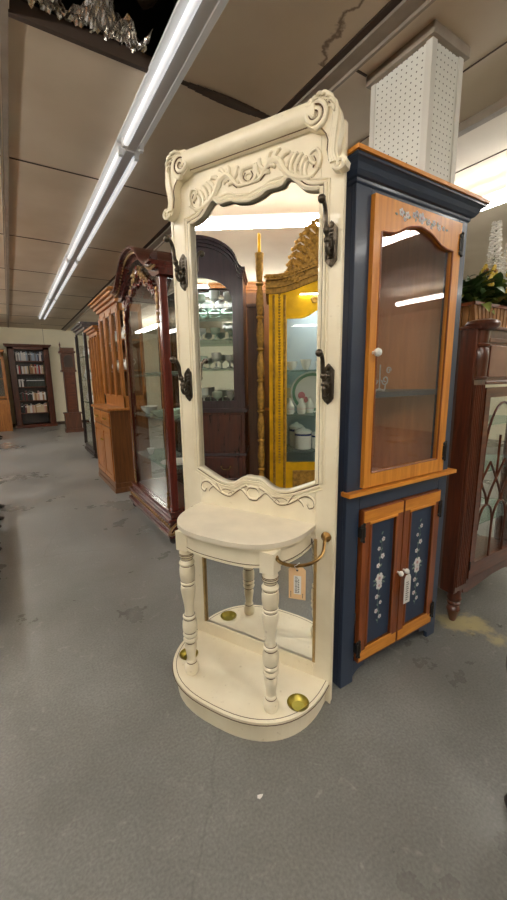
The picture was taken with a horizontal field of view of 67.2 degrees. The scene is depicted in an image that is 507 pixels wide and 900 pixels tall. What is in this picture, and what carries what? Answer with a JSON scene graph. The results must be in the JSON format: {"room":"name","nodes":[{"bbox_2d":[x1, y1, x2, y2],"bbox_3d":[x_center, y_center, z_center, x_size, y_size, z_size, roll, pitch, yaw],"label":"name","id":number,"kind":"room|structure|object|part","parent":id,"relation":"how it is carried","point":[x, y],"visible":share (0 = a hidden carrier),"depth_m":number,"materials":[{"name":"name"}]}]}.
{"room":"furniture store","nodes":[
{"label":"furniture store","id":0,"kind":"room"},
{"bbox_2d":[0,327,161,423],"bbox_3d":[-5.455,-2.317,12.195,13.200,2.860,0.180,-7,13,-31],"label":"wall","id":1,"kind":"structure","parent":0,"point":[11,335],"depth_m":11.80,"materials":[{"name":"beige paint"}]},
{"bbox_2d":[0,0,8,327],"bbox_3d":[-2.112,-2.117,3.249,0.047,0.012,18.300,-7,13,-31],"label":"trim","id":2,"kind":"structure","parent":1,"relation":"attached to","point":[3,3],"depth_m":2.34,"materials":[{"name":"brown wood"}]},
{"bbox_2d":[12,415,158,426],"bbox_3d":[-5.383,-0.941,12.369,13.000,0.090,0.020,-7,13,-31],"label":"baseboard","id":3,"kind":"structure","parent":1,"relation":"attached to","point":[150,416],"depth_m":12.28,"materials":[{"name":"brown wood"}]},
{"bbox_2d":[61,0,435,330],"bbox_3d":[-0.901,-2.264,3.998,0.085,0.035,18.300,-7,13,-31],"label":"trim","id":4,"kind":"structure","parent":1,"relation":"attached to","point":[405,12],"depth_m":1.78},
{"bbox_2d":[0,41,506,325],"bbox_3d":[-1.406,-2.214,3.684,4.153,0.005,18.300,-7,13,-31],"label":"trim","id":5,"kind":"structure","parent":1,"relation":"attached to","point":[357,71],"depth_m":2.85,"materials":[{"name":"brown"}]},
{"bbox_2d":[141,96,506,308],"bbox_3d":[-0.096,-2.362,4.496,0.050,0.050,18.300,-7,13,-31],"label":"trim","id":6,"kind":"structure","parent":1,"relation":"attached to","point":[499,107],"depth_m":2.23,"materials":[{"name":"white paint"}]},
{"bbox_2d":[34,0,177,56],"bbox_3d":[-0.328,-2.111,1.090,1.050,0.650,1.900,-7,13,-31],"label":"ceiling","id":7,"kind":"structure","parent":0,"point":[156,18],"depth_m":1.96,"materials":[{"name":"black"}]},
{"bbox_2d":[22,0,152,54],"bbox_3d":[-0.711,-1.931,1.635,0.538,0.138,0.183,-7,13,-31],"label":"chandelier","id":8,"kind":"object","parent":7,"relation":"in","point":[99,16],"visible":1,"depth_m":1.70,"materials":[{"name":"crystal glass"},{"name":"brass"}]},
{"bbox_2d":[0,417,506,899],"bbox_3d":[-0.500,0.530,4.759,13.200,0.100,18.700,-7,13,-31],"label":"floor","id":9,"kind":"structure","parent":0,"point":[112,787],"depth_m":1.42,"materials":[{"name":"concrete"}]},
{"bbox_2d":[0,504,4,519],"bbox_3d":[-2.824,0.205,3.754,0.534,0.984,0.508,-7,13,-31],"label":"dining chair","id":10,"kind":"object","parent":9,"relation":"on","point":[1,505],"visible":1,"depth_m":3.96,"materials":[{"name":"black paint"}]},
{"bbox_2d":[0,349,12,431],"bbox_3d":[-7.071,-1.581,10.255,0.860,2.180,0.450,-7,13,-31],"label":"bookcase","id":11,"kind":"object","parent":9,"relation":"on","point":[5,412],"visible":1,"depth_m":10.30,"materials":[{"name":"brown wood"}]},
{"bbox_3d":[-6.812,-1.918,10.137,0.370,1.080,0.020,-7,13,-31],"label":"glazed door","id":12,"kind":"part","parent":11,"relation":"part of","materials":[{"name":"brown wood"}]},
{"bbox_3d":[-6.791,-0.944,10.311,0.250,0.600,0.006,-7,13,-31],"label":"panel","id":13,"kind":"part","parent":11,"relation":"part of","materials":[{"name":"brown wood"}]},
{"bbox_3d":[-6.789,-0.943,10.308,0.370,0.740,0.014,-7,13,-31],"label":"door","id":14,"kind":"part","parent":11,"relation":"part of","materials":[{"name":"brown wood"}]},
{"bbox_2d":[3,343,57,428],"bbox_3d":[-6.488,-1.864,11.195,1.180,2.370,0.460,-7,13,-31],"label":"bookcase","id":15,"kind":"object","parent":9,"relation":"on","point":[38,419],"visible":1,"depth_m":11.18,"materials":[{"name":"brown wood"}]},
{"bbox_3d":[-6.503,-2.954,10.989,1.180,0.150,0.460,-7,13,-31],"label":"cornice","id":16,"kind":"part","parent":15,"relation":"part of","materials":[{"name":"brown wood"}]},
{"bbox_2d":[58,342,83,432],"bbox_3d":[-4.785,-1.616,9.952,0.420,2.300,0.300,-7,13,-31],"label":"grandfather clock","id":17,"kind":"object","parent":9,"relation":"on","point":[73,420],"visible":1,"depth_m":9.89,"materials":[{"name":"brown wood"}]},
{"bbox_2d":[58,348,76,371],"bbox_3d":[-4.790,-2.314,9.822,0.370,0.600,0.300,-7,13,-31],"label":"hood","id":18,"kind":"object","parent":17,"relation":"attached to","point":[67,359],"depth_m":9.72,"materials":[{"name":"brown wood"}]},
{"bbox_3d":[-4.715,-1.494,9.894,0.190,0.880,0.008,-7,13,-31],"label":"trunk door","id":19,"kind":"part","parent":17,"relation":"part of","materials":[{"name":"brown wood"}]},
{"bbox_2d":[71,321,106,457],"bbox_3d":[-2.884,-1.056,6.910,0.440,2.280,1.080,-7,13,-31],"label":"display case","id":20,"kind":"object","parent":9,"relation":"on","point":[78,329],"visible":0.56,"depth_m":6.61,"materials":[{"name":"black paint"}]},
{"bbox_3d":[-3.256,-1.109,7.215,0.052,2.040,0.036,-7,13,-31],"label":"post","id":21,"kind":"part","parent":20,"relation":"part of","materials":[{"name":"black paint"}]},
{"bbox_3d":[-2.899,-2.117,6.709,0.440,0.120,1.080,-7,13,-31],"label":"cornice","id":22,"kind":"part","parent":20,"relation":"part of","materials":[{"name":"brown wood"}]},
{"bbox_3d":[-2.766,-0.970,6.449,0.052,2.040,0.036,-7,13,-31],"label":"post","id":23,"kind":"part","parent":20,"relation":"part of","materials":[{"name":"black paint"}]},
{"bbox_2d":[83,325,104,403],"bbox_3d":[-2.252,-0.786,5.923,0.420,2.100,0.760,-7,13,-31],"label":"display case","id":24,"kind":"object","parent":9,"relation":"on","point":[92,331],"visible":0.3,"depth_m":5.66,"materials":[{"name":"brown wood"}]},
{"bbox_3d":[-2.265,-1.758,5.738,0.420,0.120,0.760,-7,13,-31],"label":"cornice","id":25,"kind":"part","parent":24,"relation":"part of","materials":[{"name":"brown wood"}]},
{"bbox_3d":[-2.530,-0.816,6.099,0.052,1.860,0.036,-7,13,-31],"label":"post","id":26,"kind":"part","parent":24,"relation":"part of","materials":[{"name":"brown wood"}]},
{"bbox_3d":[-2.427,-0.786,5.938,0.052,1.860,0.036,-7,13,-31],"label":"post","id":27,"kind":"part","parent":24,"relation":"part of","materials":[{"name":"brown wood"}]},
{"bbox_3d":[-2.314,-0.754,5.762,0.052,1.860,0.036,-7,13,-31],"label":"post","id":28,"kind":"part","parent":24,"relation":"part of","materials":[{"name":"brown wood"}]},
{"bbox_3d":[-2.211,-0.725,5.600,0.052,1.860,0.036,-7,13,-31],"label":"post","id":29,"kind":"part","parent":24,"relation":"part of","materials":[{"name":"brown wood"}]},
{"bbox_2d":[88,286,151,493],"bbox_3d":[-1.770,-0.727,4.921,0.482,2.345,1.220,-7,13,-31],"label":"oak hutch","id":30,"kind":"object","parent":9,"relation":"on","point":[112,419],"visible":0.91,"depth_m":4.66,"materials":[{"name":"brown wood"}]},
{"bbox_3d":[-2.071,-0.457,5.071,0.014,0.165,0.470,-7,13,-31],"label":"drawer","id":31,"kind":"part","parent":30,"relation":"part of","materials":[{"name":"brown wood"}]},
{"bbox_3d":[-2.065,-0.042,5.150,0.014,0.640,0.470,-7,13,-31],"label":"door","id":32,"kind":"part","parent":30,"relation":"part of","materials":[{"name":"brown wood"}]},
{"bbox_3d":[-2.064,-0.042,5.151,0.012,0.520,0.350,-7,13,-31],"label":"panel","id":33,"kind":"part","parent":30,"relation":"part of","materials":[{"name":"brown wood"}]},
{"bbox_3d":[-2.056,-1.276,5.215,0.047,1.040,0.050,-7,13,-31],"label":"post","id":34,"kind":"part","parent":30,"relation":"part of","materials":[{"name":"brown wood"}]},
{"bbox_3d":[-1.744,-1.818,4.740,0.385,0.135,1.220,-7,13,-31],"label":"cornice","id":35,"kind":"part","parent":30,"relation":"part of","materials":[{"name":"brown wood"}]},
{"bbox_3d":[-1.810,-0.383,4.663,0.014,0.165,0.470,-7,13,-31],"label":"drawer","id":36,"kind":"part","parent":30,"relation":"part of","materials":[{"name":"brown wood"}]},
{"bbox_3d":[-1.896,-1.230,4.965,0.047,1.040,0.050,-7,13,-31],"label":"post","id":37,"kind":"part","parent":30,"relation":"part of","materials":[{"name":"brown wood"}]},
{"bbox_3d":[-1.804,0.032,4.742,0.014,0.640,0.470,-7,13,-31],"label":"door","id":38,"kind":"part","parent":30,"relation":"part of","materials":[{"name":"brown wood"}]},
{"bbox_3d":[-1.803,0.032,4.742,0.012,0.520,0.350,-7,13,-31],"label":"panel","id":39,"kind":"part","parent":30,"relation":"part of","materials":[{"name":"brown wood"}]},
{"bbox_3d":[-1.715,-1.179,4.682,0.047,1.040,0.050,-7,13,-31],"label":"post","id":40,"kind":"part","parent":30,"relation":"part of","materials":[{"name":"brown wood"}]},
{"bbox_2d":[91,404,141,410],"bbox_3d":[-1.765,-0.564,4.959,0.470,0.030,1.070,-7,13,-31],"label":"countertop","id":41,"kind":"structure","parent":30,"relation":"on","point":[107,407],"depth_m":4.60,"materials":[{"name":"brown wood"}]},
{"bbox_3d":[-1.544,-1.131,4.416,0.047,1.040,0.050,-7,13,-31],"label":"post","id":42,"kind":"part","parent":30,"relation":"part of","materials":[{"name":"brown wood"}]},
{"bbox_2d":[104,339,138,346],"bbox_3d":[-1.680,-1.363,4.863,0.230,0.012,0.980,-7,13,-31],"label":"shelf","id":43,"kind":"object","parent":30,"relation":"attached to","point":[134,341],"depth_m":4.72,"materials":[{"name":"brown wood"}]},
{"bbox_2d":[121,327,132,338],"bbox_3d":[-1.534,-1.395,4.591,0.125,0.144,0.125,2,11,13],"label":"pitcher","id":44,"kind":"object","parent":30,"relation":"on","point":[122,332],"visible":0.33,"depth_m":4.55,"materials":[{"name":"white ceramic"}]},
{"bbox_2d":[110,246,184,543],"bbox_3d":[-0.853,-0.514,3.528,0.490,2.419,1.254,-7,13,-31],"label":"curio cabinet","id":45,"kind":"object","parent":9,"relation":"on","point":[144,276],"visible":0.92,"depth_m":3.41,"materials":[{"name":"brown wood"}]},
{"bbox_3d":[-1.244,-0.571,3.910,0.060,1.860,0.060,-7,13,-31],"label":"post","id":46,"kind":"part","parent":45,"relation":"part of","materials":[{"name":"brown wood"}]},
{"bbox_3d":[-0.868,-1.565,3.329,0.490,0.279,1.230,-7,13,-31],"label":"bonnet cornice","id":47,"kind":"part","parent":45,"relation":"part of","materials":[{"name":"brown wood"}]},
{"bbox_2d":[140,406,157,413],"bbox_3d":[-1.030,-0.398,3.772,0.170,0.070,0.170,-7,13,-31],"label":"bowl","id":48,"kind":"object","parent":45,"relation":"on","point":[146,409],"visible":0.82,"depth_m":3.72,"materials":[{"name":"white ceramic"}]},
{"bbox_2d":[147,447,154,453],"bbox_3d":[-1.025,0.011,3.813,0.080,0.060,0.080,-7,13,-31],"label":"dish","id":49,"kind":"object","parent":45,"relation":"on","point":[150,450],"visible":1,"depth_m":3.79,"materials":[{"name":"white ceramic"}]},
{"bbox_2d":[133,374,177,376],"bbox_3d":[-0.822,-0.687,3.517,0.350,0.012,1.006,-7,13,-31],"label":"glass shelf","id":50,"kind":"object","parent":45,"relation":"attached to","point":[173,375],"depth_m":3.77,"materials":[{"name":"clear glass"}]},
{"bbox_2d":[151,410,162,416],"bbox_3d":[-0.833,-0.329,3.430,0.170,0.055,0.170,-7,13,-31],"label":"bowl","id":51,"kind":"object","parent":45,"relation":"on","point":[157,413],"visible":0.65,"depth_m":3.37,"materials":[{"name":"grey"}]},
{"bbox_3d":[-0.956,-0.609,4.088,0.060,1.860,0.060,-7,13,-31],"label":"post","id":52,"kind":"part","parent":45,"relation":"part of","materials":[{"name":"brown wood"}]},
{"bbox_3d":[-0.674,-0.410,3.019,0.060,1.860,0.060,-7,13,-31],"label":"post","id":53,"kind":"part","parent":45,"relation":"part of","materials":[{"name":"brown wood"}]},
{"bbox_2d":[159,408,179,414],"bbox_3d":[-0.714,-0.319,3.316,0.200,0.075,0.200,-7,13,-31],"label":"bowl","id":54,"kind":"object","parent":45,"relation":"on","point":[177,411],"visible":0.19,"depth_m":3.26,"materials":[{"name":"grey ceramic"}]},
{"bbox_2d":[160,458,182,465],"bbox_3d":[-0.670,0.109,3.374,0.300,0.022,0.300,-7,13,-31],"label":"plate","id":55,"kind":"object","parent":45,"relation":"on","point":[179,461],"visible":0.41,"depth_m":3.39,"materials":[{"name":"white ceramic"}]},
{"bbox_2d":[164,414,179,419],"bbox_3d":[-0.673,-0.274,3.182,0.160,0.035,0.160,-7,13,-31],"label":"bowl","id":56,"kind":"object","parent":45,"relation":"on","point":[176,416],"visible":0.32,"depth_m":3.15,"materials":[{"name":"grey"}]},
{"bbox_2d":[168,293,183,483],"bbox_3d":[-0.653,-0.540,3.651,0.006,1.880,1.030,-7,13,-31],"label":"mirror","id":57,"kind":"object","parent":45,"relation":"on","point":[171,299],"depth_m":3.82,"materials":[{"name":"mirror"}]},
{"bbox_2d":[163,89,350,741],"bbox_3d":[-0.090,-0.030,1.447,0.772,2.223,0.379,5,12,30],"label":"hall tree","id":58,"kind":"object","parent":9,"relation":"on","point":[257,244],"visible":1,"depth_m":1.50,"materials":[{"name":"beige paint"}]},
{"bbox_3d":[-0.325,0.320,1.691,0.081,0.068,0.273,1,11,10],"label":"umbrella rail","id":59,"kind":"part","parent":58,"relation":"part of","materials":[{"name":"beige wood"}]},
{"bbox_3d":[-0.294,-0.747,1.607,0.042,0.146,0.012,5,12,30],"label":"plate","id":60,"kind":"part","parent":58,"relation":"part of","materials":[{"name":"grey metal"}]},
{"bbox_3d":[-0.271,0.641,1.597,0.064,0.652,0.064,5,12,30],"label":"leg","id":61,"kind":"part","parent":58,"relation":"part of","materials":[{"name":"beige paint"}]},
{"bbox_2d":[179,648,197,659],"bbox_3d":[-0.299,0.951,1.766,0.087,0.021,0.087,5,12,30],"label":"cup","id":62,"kind":"object","parent":58,"relation":"on","point":[182,651],"depth_m":1.77,"materials":[{"name":"gold metal"}]},
{"bbox_3d":[-0.288,-0.290,1.694,0.042,0.146,0.012,5,12,30],"label":"plate","id":63,"kind":"part","parent":58,"relation":"part of","materials":[{"name":"grey metal"}]},
{"bbox_2d":[183,166,330,497],"bbox_3d":[-0.010,-0.402,1.511,0.627,1.194,0.015,5,12,30],"label":"mirror","id":64,"kind":"object","parent":58,"relation":"attached to","point":[257,267],"depth_m":1.50,"materials":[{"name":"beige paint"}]},
{"bbox_2d":[202,538,316,663],"bbox_3d":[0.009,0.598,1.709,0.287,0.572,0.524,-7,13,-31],"label":"mirror","id":65,"kind":"object","parent":58,"relation":"attached to","point":[231,594],"depth_m":1.72,"materials":[{"name":"clear mirror"}]},
{"bbox_3d":[0.063,0.673,1.405,0.064,0.652,0.064,5,12,30],"label":"leg","id":66,"kind":"part","parent":58,"relation":"part of","materials":[{"name":"beige paint"}]},
{"bbox_2d":[289,563,305,599],"bbox_3d":[0.154,0.462,1.341,0.057,0.138,0.026,-1,11,-3],"label":"price tag","id":67,"kind":"object","parent":58,"relation":"hanging from","point":[297,576],"visible":1,"depth_m":1.34,"materials":[{"name":"brown paper"}]},
{"bbox_2d":[287,693,308,711],"bbox_3d":[0.174,0.996,1.493,0.087,0.021,0.087,5,12,30],"label":"cup","id":68,"kind":"object","parent":58,"relation":"on","point":[296,702],"depth_m":1.51,"materials":[{"name":"gold metal"}]},
{"bbox_3d":[0.197,0.370,1.390,0.273,0.068,0.081,-10,14,-39],"label":"umbrella rail","id":69,"kind":"part","parent":58,"relation":"part of","materials":[{"name":"brown metal"}]},
{"bbox_3d":[0.268,-0.237,1.373,0.042,0.146,0.012,5,12,30],"label":"plate","id":70,"kind":"part","parent":58,"relation":"part of","materials":[{"name":"grey metal"}]},
{"bbox_3d":[0.261,-0.694,1.286,0.042,0.146,0.012,5,12,30],"label":"plate","id":71,"kind":"part","parent":58,"relation":"part of","materials":[{"name":"grey metal"}]},
{"bbox_2d":[332,142,490,688],"bbox_3d":[0.571,-0.032,1.796,0.803,2.079,0.438,-7,13,-31],"label":"tall cabinet","id":72,"kind":"object","parent":9,"relation":"on","point":[402,290],"visible":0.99,"depth_m":1.68,"materials":[{"name":"blue paint"}]},
{"bbox_3d":[0.462,-0.366,1.431,0.033,0.033,0.037,-7,13,-31],"label":"knob","id":73,"kind":"part","parent":72,"relation":"part of","materials":[{"name":"white ceramic"}]},
{"bbox_3d":[0.570,0.902,1.751,0.250,0.048,0.002,-7,13,-31],"label":"door rail","id":74,"kind":"part","parent":72,"relation":"part of","materials":[{"name":"brown wood"}]},
{"bbox_3d":[0.559,0.582,1.700,0.258,0.708,0.022,-7,13,-31],"label":"door","id":75,"kind":"part","parent":72,"relation":"part of","materials":[{"name":"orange wood"}]},
{"bbox_3d":[0.558,0.581,1.700,0.154,0.574,0.004,-7,13,-31],"label":"panel","id":76,"kind":"part","parent":72,"relation":"part of","materials":[{"name":"blue paint"}]},
{"bbox_3d":[0.564,0.582,1.692,0.178,0.598,0.012,-7,13,-31],"label":"panel moulding","id":77,"kind":"part","parent":72,"relation":"part of","materials":[{"name":"brown wood"}]},
{"bbox_2d":[376,365,391,390],"bbox_3d":[0.526,-0.312,1.659,0.147,0.113,0.063,-7,13,-31],"label":"wire stand","id":78,"kind":"object","parent":72,"relation":"on","point":[387,369],"visible":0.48,"depth_m":1.65,"materials":[{"name":"white metal"}]},
{"bbox_3d":[0.561,0.264,1.630,0.250,0.050,0.002,-7,13,-31],"label":"door rail","id":79,"kind":"part","parent":72,"relation":"part of","materials":[{"name":"brown wood"}]},
{"bbox_3d":[0.667,0.560,1.734,0.026,0.025,0.030,-7,13,-31],"label":"knob","id":80,"kind":"part","parent":72,"relation":"part of","materials":[{"name":"white ceramic"}]},
{"bbox_2d":[375,389,437,397],"bbox_3d":[0.555,-0.265,1.772,0.647,0.022,0.320,-7,13,-31],"label":"shelf","id":81,"kind":"object","parent":72,"relation":"attached to","point":[388,392],"depth_m":1.69,"materials":[{"name":"clear glass"}]},
{"bbox_2d":[403,569,410,603],"bbox_3d":[0.709,0.626,1.758,0.044,0.170,0.006,-7,13,-31],"label":"price tag","id":82,"kind":"object","parent":72,"relation":"hanging from","point":[407,583],"visible":1,"depth_m":1.76,"materials":[{"name":"white paper"}]},
{"bbox_3d":[0.658,-0.404,1.585,0.543,1.075,0.022,-7,13,-31],"label":"door","id":83,"kind":"part","parent":72,"relation":"part of","materials":[{"name":"brown wood"}]},
{"bbox_3d":[0.658,-0.400,1.574,0.455,0.958,0.009,-7,13,-31],"label":"moulding","id":84,"kind":"part","parent":72,"relation":"part of","materials":[{"name":"orange wood"}]},
{"bbox_3d":[0.798,0.872,1.891,0.262,0.048,0.002,-7,13,-31],"label":"door rail","id":85,"kind":"part","parent":72,"relation":"part of","materials":[{"name":"brown wood"}]},
{"bbox_3d":[0.633,-0.988,1.493,0.787,0.068,0.140,-7,13,-31],"label":"cornice","id":86,"kind":"part","parent":72,"relation":"part of","materials":[{"name":"blue paint"}]},
{"bbox_3d":[0.787,0.552,1.841,0.270,0.708,0.022,-7,13,-31],"label":"door","id":87,"kind":"part","parent":72,"relation":"part of","materials":[{"name":"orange wood"}]},
{"bbox_3d":[0.787,0.551,1.841,0.166,0.574,0.004,-7,13,-31],"label":"panel","id":88,"kind":"part","parent":72,"relation":"part of","materials":[{"name":"blue paint"}]},
{"bbox_3d":[0.792,0.552,1.833,0.190,0.598,0.012,-7,13,-31],"label":"panel moulding","id":89,"kind":"part","parent":72,"relation":"part of","materials":[{"name":"brown wood"}]},
{"bbox_3d":[0.789,0.235,1.770,0.262,0.050,0.002,-7,13,-31],"label":"door rail","id":90,"kind":"part","parent":72,"relation":"part of","materials":[{"name":"brown wood"}]},
{"bbox_2d":[366,19,469,229],"bbox_3d":[0.819,-0.499,2.143,0.278,2.860,0.383,-7,13,-31],"label":"column","id":91,"kind":"structure","parent":9,"relation":"on","point":[416,91],"depth_m":1.81,"materials":[{"name":"white"}]},
{"bbox_3d":[0.818,-0.499,2.145,0.242,2.859,0.350,-7,13,-31],"label":"corner moulding","id":92,"kind":"part","parent":91,"relation":"part of","materials":[{"name":"white"}]},
{"bbox_3d":[0.800,-1.882,1.881,0.278,0.044,0.383,-7,13,-31],"label":"crown moulding","id":93,"kind":"part","parent":91,"relation":"part of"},
{"bbox_2d":[438,319,506,620],"bbox_3d":[1.368,0.094,2.334,0.982,1.609,0.498,-7,13,-31],"label":"china cabinet","id":94,"kind":"object","parent":9,"relation":"on","point":[467,558],"visible":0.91,"depth_m":1.98,"materials":[{"name":"brown wood"}]},
{"bbox_3d":[1.104,0.093,1.963,0.105,1.355,0.096,-7,13,-31],"label":"corner post","id":95,"kind":"part","parent":94,"relation":"part of","materials":[{"name":"brown wood"}]},
{"bbox_2d":[479,498,484,510],"bbox_3d":[1.316,0.339,2.309,0.160,0.080,0.160,-7,13,-31],"label":"bowl","id":96,"kind":"object","parent":94,"relation":"on","point":[482,499],"visible":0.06,"depth_m":2.29,"materials":[{"name":"white ceramic"}]},
{"bbox_2d":[459,220,506,327],"bbox_3d":[1.319,-0.956,2.151,0.775,0.580,0.395,-7,13,-31],"label":"flower planter","id":97,"kind":"object","parent":94,"relation":"on","point":[484,296],"visible":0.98,"depth_m":2.05,"materials":[{"name":"wicker"}]},
{"bbox_3d":[1.460,0.160,2.191,0.690,1.040,0.022,-7,13,-31],"label":"door","id":98,"kind":"part","parent":94,"relation":"part of","materials":[{"name":"brown wood"}]},
{"bbox_3d":[1.446,-0.478,2.078,0.710,0.225,0.036,-7,13,-31],"label":"frieze rail","id":99,"kind":"part","parent":94,"relation":"part of","materials":[{"name":"brown wood"}]},
{"bbox_3d":[1.452,-0.476,2.068,0.670,0.155,0.008,-7,13,-31],"label":"frieze panel","id":100,"kind":"part","parent":94,"relation":"part of","materials":[{"name":"brown wood"}]},
{"bbox_2d":[504,656,506,806],"bbox_3d":[1.006,0.902,1.167,0.430,0.465,0.430,-7,13,-31],"label":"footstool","id":101,"kind":"object","parent":9,"relation":"on","point":[505,796],"visible":1,"depth_m":1.21,"materials":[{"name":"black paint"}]},
{"bbox_2d":[0,0,506,333],"bbox_3d":[-0.540,-2.349,4.214,13.200,0.040,18.700,-7,13,-31],"label":"ceiling","id":102,"kind":"structure","parent":0,"point":[69,104],"depth_m":2.22,"materials":[{"name":"beige paint"}]},
{"bbox_2d":[38,297,55,319],"bbox_3d":[-4.397,-2.978,8.104,0.170,0.066,2.680,-7,13,-31],"label":"fluorescent fixture","id":103,"kind":"object","parent":102,"relation":"attached to","point":[48,304],"visible":0.85,"depth_m":7.83,"materials":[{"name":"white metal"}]},
{"bbox_2d":[47,256,77,299],"bbox_3d":[-2.959,-2.572,5.856,0.170,0.066,2.680,-7,13,-31],"label":"fluorescent fixture","id":104,"kind":"object","parent":102,"relation":"attached to","point":[67,267],"visible":0.85,"depth_m":5.51,"materials":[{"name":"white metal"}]},
{"bbox_2d":[8,0,152,72],"bbox_3d":[-0.752,-1.877,1.747,0.635,0.062,0.025,-7,13,-31],"label":"trim","id":105,"kind":"structure","parent":102,"relation":"attached to","point":[18,10],"depth_m":1.71,"materials":[{"name":"brown wood"}]},
{"bbox_2d":[65,139,140,261],"bbox_3d":[-1.520,-2.166,3.608,0.170,0.066,2.680,-7,13,-31],"label":"fluorescent fixture","id":106,"kind":"object","parent":102,"relation":"attached to","point":[120,163],"visible":0.91,"depth_m":3.08,"materials":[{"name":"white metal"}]},
{"bbox_2d":[142,323,156,332],"bbox_3d":[-2.760,-3.338,10.252,0.132,0.204,2.620,-7,13,-31],"label":"fluorescent fixture","id":107,"kind":"object","parent":102,"relation":"attached to","point":[154,326],"visible":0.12,"depth_m":10.24,"materials":[{"name":"white plastic"}]},
{"bbox_2d":[117,0,228,153],"bbox_3d":[-0.081,-1.760,1.359,0.170,0.066,2.680,-7,13,-31],"label":"fluorescent fixture","id":108,"kind":"object","parent":102,"relation":"attached to","point":[190,23],"visible":1,"depth_m":1.82,"materials":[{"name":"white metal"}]},
{"bbox_2d":[181,80,270,118],"bbox_3d":[-0.119,-1.929,2.123,0.600,0.019,0.051,-7,13,-31],"label":"trim","id":109,"kind":"structure","parent":102,"relation":"attached to","point":[225,100],"depth_m":2.10,"materials":[{"name":"brown"}]},
{"bbox_2d":[481,187,506,210],"bbox_3d":[1.663,-2.090,3.341,0.132,0.204,2.620,-7,13,-31],"label":"fluorescent fixture","id":110,"kind":"object","parent":102,"relation":"attached to","point":[498,197],"visible":0.02,"depth_m":2.95,"materials":[{"name":"white plastic"}]},
{"bbox_2d":[485,384,506,440],"bbox_3d":[5.016,-1.651,7.908,0.100,2.860,18.320,-7,13,-31],"label":"wall","id":111,"kind":"structure","parent":0,"point":[498,426],"depth_m":7.92,"materials":[{"name":"beige paint"}]}
]}

